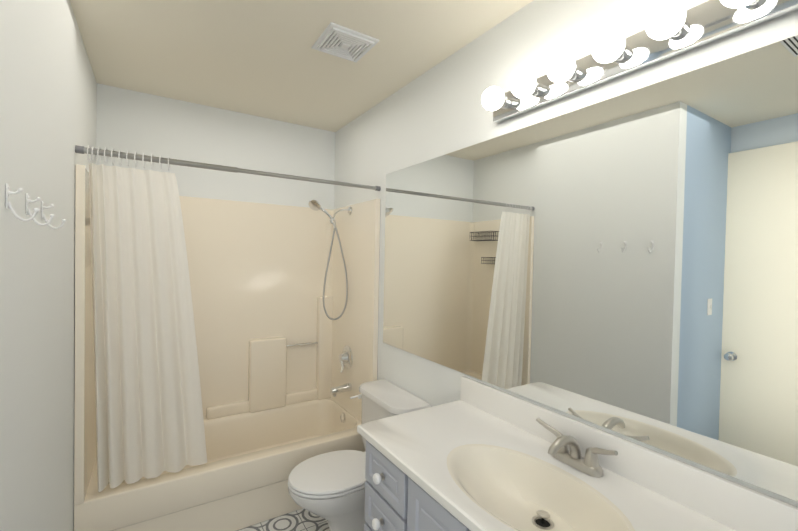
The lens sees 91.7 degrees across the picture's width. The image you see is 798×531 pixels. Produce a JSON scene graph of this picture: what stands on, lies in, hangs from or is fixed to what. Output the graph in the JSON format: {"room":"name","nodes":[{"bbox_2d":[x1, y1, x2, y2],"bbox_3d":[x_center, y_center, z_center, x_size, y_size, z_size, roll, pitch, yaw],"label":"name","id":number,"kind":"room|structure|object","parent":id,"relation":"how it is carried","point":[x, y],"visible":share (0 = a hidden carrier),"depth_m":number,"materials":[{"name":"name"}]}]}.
{"room":"bathroom","nodes":[
{"label":"bathroom","id":0,"kind":"room"},
{"bbox_2d":[0,0,96,530],"bbox_3d":[-1.372,0.182,1.526,0.100,2.484,1.819,0,1,-33],"label":"wall","id":1,"kind":"structure","parent":0,"point":[48,102],"depth_m":1.16,"materials":[{"name":"paint"}]},
{"bbox_2d":[5,183,46,225],"bbox_3d":[-0.879,-0.146,0.906,0.057,0.084,0.014,0,1,-33],"label":"coat hook","id":2,"kind":"object","parent":1,"relation":"attached to","point":[8,205],"depth_m":0.91,"materials":[{"name":"white plastic"}]},
{"bbox_2d":[47,204,60,228],"bbox_3d":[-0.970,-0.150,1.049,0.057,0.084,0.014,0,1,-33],"label":"coat hook","id":3,"kind":"object","parent":1,"relation":"attached to","point":[52,216],"depth_m":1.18,"materials":[{"name":"white plastic"}]},
{"bbox_2d":[75,145,380,190],"bbox_3d":[-0.765,-0.501,2.091,1.518,0.032,0.033,0,1,-33],"label":"shower curtain rod","id":4,"kind":"object","parent":1,"relation":"attached to","point":[81,149],"visible":1,"depth_m":1.96,"materials":[{"name":"silver metal"}]},
{"bbox_2d":[87,145,206,491],"bbox_3d":[-1.193,0.252,1.875,0.494,1.562,0.106,0,1,-33],"label":"shower curtain","id":5,"kind":"object","parent":4,"relation":"hanging from","point":[149,417],"visible":0.9,"depth_m":1.84,"materials":[{"name":"white fabric"}]},
{"bbox_2d":[96,83,334,208],"bbox_3d":[-1.204,0.163,2.771,1.720,2.484,0.100,0,1,-33],"label":"wall","id":6,"kind":"structure","parent":0,"point":[133,122],"depth_m":2.66,"materials":[{"name":"paint"}]},
{"bbox_2d":[237,508,329,530],"bbox_3d":[-0.647,1.496,1.108,2.550,0.100,3.569,0,1,-33],"label":"floor","id":7,"kind":"structure","parent":0,"point":[302,519],"depth_m":2.14,"materials":[{"name":"tile"}]},
{"bbox_2d":[74,164,379,530],"bbox_3d":[-0.978,0.481,2.413,1.514,1.864,0.756,0,1,-33],"label":"shower","id":8,"kind":"object","parent":7,"relation":"on","point":[285,300],"visible":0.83,"depth_m":2.66,"materials":[{"name":"beige plastic"}]},
{"bbox_2d":[288,379,430,530],"bbox_3d":[-0.262,1.074,2.064,0.662,0.724,0.528,0,1,-33],"label":"toilet","id":9,"kind":"object","parent":7,"relation":"on","point":[329,487],"visible":0.69,"depth_m":1.96,"materials":[{"name":"white ceramic"}]},
{"bbox_2d":[357,376,797,530],"bbox_3d":[0.382,0.996,1.139,0.580,0.936,1.240,0,1,-33],"label":"bathroom vanity","id":10,"kind":"object","parent":7,"relation":"on","point":[478,456],"visible":1,"depth_m":1.21,"materials":[{"name":"paint"}]},
{"bbox_2d":[535,417,617,477],"bbox_3d":[0.525,0.586,1.217,0.165,0.106,0.280,0,1,-33],"label":"faucet","id":11,"kind":"object","parent":10,"relation":"on","point":[556,456],"depth_m":1.22,"materials":[{"name":"silver metal"}]},
{"bbox_2d":[70,0,533,131],"bbox_3d":[-0.597,-1.087,1.062,2.550,0.100,3.569,0,1,-33],"label":"ceiling","id":12,"kind":"structure","parent":0,"point":[261,58],"depth_m":1.88,"materials":[{"name":"paint"}]},
{"bbox_2d":[311,22,378,61],"bbox_3d":[-0.254,-1.034,1.817,0.240,0.019,0.240,0,1,-33],"label":"ceiling vent","id":13,"kind":"object","parent":12,"relation":"in","point":[337,40],"visible":1,"depth_m":1.79,"materials":[{"name":"white plastic"}]},
{"bbox_2d":[334,0,797,506],"bbox_3d":[0.411,0.212,1.744,0.100,2.484,3.569,0,1,-33],"label":"wall","id":14,"kind":"structure","parent":0,"point":[438,110],"depth_m":1.74,"materials":[{"name":"paint"}]},
{"bbox_2d":[383,35,797,501],"bbox_3d":[0.540,-0.012,1.445,0.005,1.053,2.338,0,1,-33],"label":"mirror glass","id":15,"kind":"object","parent":14,"relation":"attached to","point":[626,264],"visible":1,"depth_m":1.16,"materials":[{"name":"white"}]},
{"bbox_2d":[482,0,797,122],"bbox_3d":[0.601,-0.641,1.211,0.160,0.100,0.920,0,1,-33],"label":"light bar","id":16,"kind":"object","parent":14,"relation":"attached to","point":[674,28],"visible":1,"depth_m":1.11,"materials":[{"name":"white glass"}]}
]}

